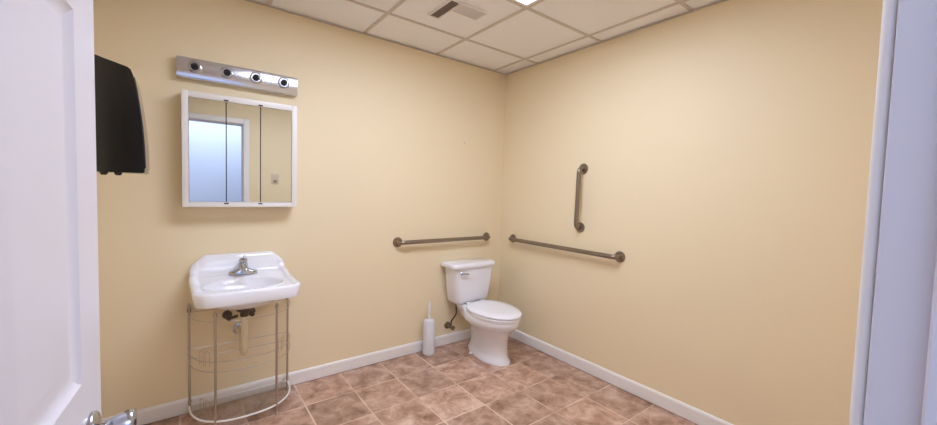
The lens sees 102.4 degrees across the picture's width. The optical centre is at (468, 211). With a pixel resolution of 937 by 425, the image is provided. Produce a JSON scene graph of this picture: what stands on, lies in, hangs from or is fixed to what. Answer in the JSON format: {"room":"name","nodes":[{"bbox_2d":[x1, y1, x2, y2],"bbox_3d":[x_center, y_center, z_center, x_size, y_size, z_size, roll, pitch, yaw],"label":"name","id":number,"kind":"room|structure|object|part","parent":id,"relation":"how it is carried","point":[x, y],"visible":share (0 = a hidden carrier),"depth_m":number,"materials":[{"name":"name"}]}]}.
{"room":"public restroom","nodes":[
{"label":"public restroom","id":0,"kind":"room"},
{"bbox_2d":[93,0,505,418],"bbox_3d":[-0.827,-0.102,2.787,3.020,2.534,0.120,0,4,-37],"label":"wall","id":1,"kind":"structure","parent":0,"point":[383,127],"depth_m":2.52,"materials":[{"name":"beige paint"}]},
{"bbox_2d":[222,310,231,319],"bbox_3d":[-1.437,0.547,2.255,0.075,0.216,0.051,4,4,44],"label":"water valve","id":2,"kind":"object","parent":1,"relation":"attached to","point":[225,314],"visible":0.61,"depth_m":2.27,"materials":[{"name":"brown metal"}]},
{"bbox_2d":[176,55,296,96],"bbox_3d":[-1.346,-0.792,2.232,0.610,0.112,0.060,0,4,-37],"label":"vanity light bar","id":3,"kind":"object","parent":1,"relation":"attached to","point":[188,68],"visible":1,"depth_m":2.20,"materials":[{"name":"silver metal"}]},
{"bbox_2d":[187,60,201,72],"bbox_3d":[-1.511,-0.797,2.077,0.068,0.068,0.011,0,4,-37],"label":"socket","id":4,"kind":"object","parent":3,"relation":"attached to","point":[193,66],"depth_m":2.08,"materials":[{"name":"black"}]},
{"bbox_2d":[220,67,233,78],"bbox_3d":[-1.390,-0.798,2.168,0.068,0.068,0.011,0,4,-37],"label":"socket","id":5,"kind":"object","parent":3,"relation":"attached to","point":[225,72],"depth_m":2.17,"materials":[{"name":"black"}]},
{"bbox_2d":[249,72,261,83],"bbox_3d":[-1.274,-0.799,2.257,0.068,0.068,0.011,0,4,-37],"label":"socket","id":6,"kind":"object","parent":3,"relation":"attached to","point":[254,77],"depth_m":2.25,"materials":[{"name":"black"}]},
{"bbox_2d":[278,77,289,88],"bbox_3d":[-1.153,-0.800,2.348,0.068,0.068,0.011,0,4,-37],"label":"socket","id":7,"kind":"object","parent":3,"relation":"attached to","point":[283,82],"depth_m":2.35,"materials":[{"name":"black"}]},
{"bbox_2d":[181,89,296,206],"bbox_3d":[-1.341,-0.341,2.235,0.577,0.630,0.113,0,4,-37],"label":"medicine cabinet","id":8,"kind":"object","parent":1,"relation":"attached to","point":[237,152],"visible":1,"depth_m":2.17,"materials":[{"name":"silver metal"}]},
{"bbox_3d":[-1.452,-0.334,2.096,0.169,0.566,0.016,0,4,-37],"label":"mirror door","id":9,"kind":"part","parent":8,"relation":"part of","materials":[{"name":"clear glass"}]},
{"bbox_3d":[-1.315,-0.335,2.200,0.169,0.566,0.016,0,4,-37],"label":"mirror door","id":10,"kind":"part","parent":8,"relation":"part of","materials":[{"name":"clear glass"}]},
{"bbox_3d":[-1.177,-0.337,2.304,0.169,0.566,0.016,0,4,-37],"label":"mirror door","id":11,"kind":"part","parent":8,"relation":"part of","materials":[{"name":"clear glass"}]},
{"bbox_2d":[188,251,300,309],"bbox_3d":[-1.254,0.405,2.109,0.504,0.273,0.502,0,4,-37],"label":"sink","id":12,"kind":"object","parent":1,"relation":"attached to","point":[210,284],"visible":1,"depth_m":2.14,"materials":[{"name":"white ceramic"}]},
{"bbox_2d":[227,308,252,354],"bbox_3d":[-1.340,0.676,2.189,0.123,0.290,0.301,0,4,-37],"label":"drain pipe","id":13,"kind":"object","parent":12,"relation":"attached to","point":[241,328],"visible":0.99,"depth_m":2.10,"materials":[{"name":"brown plastic"}]},
{"bbox_2d":[228,256,257,275],"bbox_3d":[-1.307,0.317,2.195,0.150,0.120,0.161,0,4,-37],"label":"sink faucet","id":14,"kind":"object","parent":12,"relation":"attached to","point":[243,269],"visible":1,"depth_m":2.21,"materials":[{"name":"silver metal"}]},
{"bbox_3d":[-1.307,0.331,2.196,0.052,0.052,0.160,0,4,-37],"label":"spout","id":15,"kind":"part","parent":14,"relation":"part of","materials":[{"name":"silver metal"}]},
{"bbox_3d":[-1.323,0.281,2.216,0.044,0.052,0.093,0,4,-37],"label":"lever","id":16,"kind":"part","parent":14,"relation":"part of","materials":[{"name":"silver metal"}]},
{"bbox_3d":[-1.341,0.357,2.240,0.150,0.034,0.054,0,4,-37],"label":"plate","id":17,"kind":"part","parent":14,"relation":"part of","materials":[{"name":"silver metal"}]},
{"bbox_2d":[249,308,254,315],"bbox_3d":[-1.345,0.547,2.324,0.051,0.216,0.075,0,3,-28],"label":"water valve","id":18,"kind":"object","parent":1,"relation":"attached to","point":[252,312],"visible":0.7,"depth_m":2.31,"materials":[{"name":"brown metal"}]},
{"bbox_2d":[101,328,470,424],"bbox_3d":[-0.822,1.122,2.795,2.780,0.090,0.013,0,4,-37],"label":"baseboard","id":19,"kind":"structure","parent":1,"relation":"attached to","point":[163,411],"depth_m":2.58,"materials":[{"name":"white paint"}]},
{"bbox_2d":[393,232,489,246],"bbox_3d":[-0.175,0.241,3.185,0.977,0.079,0.071,0,4,-37],"label":"grab bar","id":20,"kind":"object","parent":1,"relation":"attached to","point":[397,242],"visible":1,"depth_m":3.09,"materials":[{"name":"metal"}]},
{"bbox_3d":[-0.174,0.241,3.183,0.932,0.034,0.067,0,4,-37],"label":"rail","id":21,"kind":"part","parent":20,"relation":"part of","materials":[{"name":"metal"}]},
{"bbox_2d":[444,304,456,329],"bbox_3d":[-0.147,0.900,3.237,0.078,0.248,0.097,0,4,-37],"label":"water valve","id":22,"kind":"object","parent":1,"relation":"attached to","point":[447,324],"visible":0.99,"depth_m":3.23,"materials":[{"name":"metal"}]},
{"bbox_2d":[145,337,697,424],"bbox_3d":[0.431,1.325,1.140,3.020,0.080,4.420,0,4,-37],"label":"floor","id":23,"kind":"structure","parent":0,"point":[450,386],"depth_m":2.43,"materials":[{"name":"tile"}]},
{"bbox_2d":[187,298,290,424],"bbox_3d":[-1.311,0.852,2.201,0.532,0.660,0.333,0,4,-37],"label":"stand","id":24,"kind":"object","parent":23,"relation":"on","point":[239,405],"visible":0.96,"depth_m":2.16,"materials":[{"name":"silver metal"}]},
{"bbox_3d":[-1.591,0.849,2.145,0.018,0.655,0.018,0,4,-37],"label":"post","id":25,"kind":"part","parent":24,"relation":"part of","materials":[{"name":"silver metal"}]},
{"bbox_3d":[-1.351,0.860,2.009,0.018,0.660,0.018,0,4,-37],"label":"post","id":26,"kind":"part","parent":24,"relation":"part of","materials":[{"name":"silver metal"}]},
{"bbox_3d":[-1.293,0.583,2.175,0.522,0.004,0.294,0,4,-37],"label":"rail","id":27,"kind":"part","parent":24,"relation":"part of","materials":[{"name":"silver metal"}]},
{"bbox_3d":[-1.300,0.798,2.186,0.522,0.004,0.294,0,4,-37],"label":"rail","id":28,"kind":"part","parent":24,"relation":"part of","materials":[{"name":"silver metal"}]},
{"bbox_3d":[-1.301,0.853,2.188,0.522,0.004,0.294,0,4,-37],"label":"rail","id":29,"kind":"part","parent":24,"relation":"part of","materials":[{"name":"silver metal"}]},
{"bbox_2d":[191,381,288,420],"bbox_3d":[-1.311,1.124,2.204,0.506,0.005,0.284,0,4,-37],"label":"shelf","id":30,"kind":"object","parent":24,"relation":"attached to","point":[239,405],"depth_m":2.19,"materials":[{"name":"clear glass"}]},
{"bbox_3d":[-1.115,0.858,2.187,0.018,0.660,0.018,0,4,-37],"label":"post","id":31,"kind":"part","parent":24,"relation":"part of","materials":[{"name":"silver metal"}]},
{"bbox_3d":[-1.181,0.845,2.455,0.018,0.655,0.018,0,4,-37],"label":"post","id":32,"kind":"part","parent":24,"relation":"part of","materials":[{"name":"silver metal"}]},
{"bbox_2d":[422,301,434,355],"bbox_3d":[-0.320,0.949,3.066,0.100,0.437,0.100,0,4,-37],"label":"toilet brush","id":33,"kind":"object","parent":23,"relation":"on","point":[429,323],"visible":1,"depth_m":3.03,"materials":[{"name":"white plastic"}]},
{"bbox_3d":[-0.316,0.811,3.059,0.080,0.160,0.080,0,4,-37],"label":"handle","id":34,"kind":"part","parent":33,"relation":"part of","materials":[{"name":"white plastic"}]},
{"bbox_2d":[442,257,521,365],"bbox_3d":[0.137,0.811,3.066,0.458,0.739,0.698,0,4,-37],"label":"toilet","id":35,"kind":"object","parent":23,"relation":"on","point":[491,322],"visible":1,"depth_m":3.04,"materials":[{"name":"white ceramic"}]},
{"bbox_3d":[0.003,0.448,3.239,0.458,0.038,0.220,0,4,-37],"label":"tank lid","id":36,"kind":"part","parent":35,"relation":"part of","materials":[{"name":"white ceramic"}]},
{"bbox_3d":[0.004,0.622,3.256,0.410,0.310,0.193,0,4,-37],"label":"tank","id":37,"kind":"part","parent":35,"relation":"part of","materials":[{"name":"white ceramic"}]},
{"bbox_3d":[0.207,0.805,2.989,0.370,0.020,0.485,0,4,-37],"label":"seat","id":38,"kind":"part","parent":35,"relation":"part of","materials":[{"name":"white plastic"}]},
{"bbox_3d":[0.208,0.780,2.987,0.374,0.025,0.491,0,4,-37],"label":"lid","id":39,"kind":"part","parent":35,"relation":"part of","materials":[{"name":"white plastic"}]},
{"bbox_2d":[251,0,721,73],"bbox_3d":[0.032,-1.243,1.640,2.780,0.094,2.612,0,4,-37],"label":"ceiling","id":40,"kind":"structure","parent":0,"point":[525,34],"depth_m":2.47,"materials":[{"name":"tile"}]},
{"bbox_2d":[428,0,487,26],"bbox_3d":[-0.068,-1.226,2.340,0.270,0.014,0.260,0,4,-37],"label":"ceiling vent","id":41,"kind":"object","parent":40,"relation":"in","point":[457,12],"visible":1,"depth_m":2.32,"materials":[{"name":"metal"}]},
{"bbox_3d":[-0.072,-1.232,2.408,0.195,0.010,0.145,0,4,-37],"label":"plate","id":42,"kind":"part","parent":41,"relation":"part of","materials":[{"name":"metal"}]},
{"bbox_2d":[267,0,693,70],"bbox_3d":[0.030,-1.193,1.642,2.780,0.006,2.612,0,4,-37],"label":"grid","id":43,"kind":"object","parent":40,"relation":"attached to","point":[681,2],"visible":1,"depth_m":2.46,"materials":[{"name":"silver metal"}]},
{"bbox_2d":[512,0,539,6],"bbox_3d":[0.046,-1.235,1.638,1.215,0.089,0.606,0,4,-37],"label":"ceiling light","id":44,"kind":"object","parent":40,"relation":"attached to","point":[526,3],"visible":1,"depth_m":2.18,"materials":[{"name":"white plastic"}]},
{"bbox_2d":[519,0,532,3],"bbox_3d":[0.045,-1.198,1.640,1.159,0.006,0.550,0,4,-37],"label":"diffuser","id":45,"kind":"object","parent":44,"relation":"attached to","point":[520,1],"depth_m":2.18,"materials":[{"name":"white plastic"}]},
{"bbox_2d":[499,0,882,424],"bbox_3d":[1.153,-0.034,2.575,0.120,2.534,2.612,0,4,-37],"label":"wall","id":46,"kind":"structure","parent":0,"point":[725,147],"depth_m":2.17,"materials":[{"name":"beige paint"}]},
{"bbox_2d":[245,0,726,74],"bbox_3d":[0.030,-1.188,1.643,2.780,0.003,2.612,0,4,-37],"label":"trim","id":47,"kind":"structure","parent":46,"relation":"attached to","point":[245,0],"depth_m":2.60,"materials":[{"name":"silver metal"}]},
{"bbox_2d":[509,234,624,262],"bbox_3d":[0.703,0.285,3.014,0.071,0.084,1.141,0,4,-37],"label":"grab bar","id":48,"kind":"object","parent":46,"relation":"attached to","point":[619,256],"visible":1,"depth_m":2.84,"materials":[{"name":"metal"}]},
{"bbox_2d":[574,164,587,232],"bbox_3d":[0.834,-0.097,2.837,0.072,0.523,0.086,0,4,-37],"label":"grab bar","id":49,"kind":"object","parent":46,"relation":"attached to","point":[583,168],"visible":1,"depth_m":2.82,"materials":[{"name":"metal"}]},
{"bbox_2d":[509,330,733,424],"bbox_3d":[1.068,1.187,2.590,0.013,0.090,2.599,0,4,-37],"label":"baseboard","id":50,"kind":"structure","parent":46,"relation":"attached to","point":[697,416],"depth_m":2.57,"materials":[{"name":"white paint"}]},
{"bbox_3d":[0.801,0.051,0.637,3.020,2.534,0.060,0,4,-37],"label":"wall","id":51,"kind":"structure","parent":0,"visible":0},
{"bbox_2d":[0,0,136,424],"bbox_3d":[-0.411,0.283,0.291,0.138,2.015,0.746,0,3,-33],"label":"door","id":52,"kind":"structure","parent":51,"relation":"in","point":[50,374],"depth_m":0.44,"materials":[{"name":"white paint"}]},
{"bbox_3d":[-0.546,0.333,0.579,0.051,0.060,0.060,0,3,-33],"label":"knob","id":53,"kind":"part","parent":52,"relation":"part of","materials":[{"name":"silver metal"}]},
{"bbox_2d":[849,0,936,424],"bbox_3d":[0.139,0.279,0.117,0.867,2.092,0.137,0,4,-37],"label":"door frame","id":54,"kind":"structure","parent":51,"relation":"attached to","point":[901,388],"depth_m":0.36,"materials":[{"name":"white paint"}]},
{"bbox_3d":[-1.160,-0.015,0.825,0.120,2.534,2.612,0,4,-37],"label":"wall","id":55,"kind":"structure","parent":0,"visible":0},
{"bbox_2d":[94,54,149,175],"bbox_3d":[-1.435,-0.372,1.491,0.249,0.461,0.220,0,4,-37],"label":"paper towel dispenser","id":56,"kind":"object","parent":55,"relation":"attached to","point":[121,130],"visible":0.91,"depth_m":1.43,"materials":[{"name":"black plastic"}]}
]}

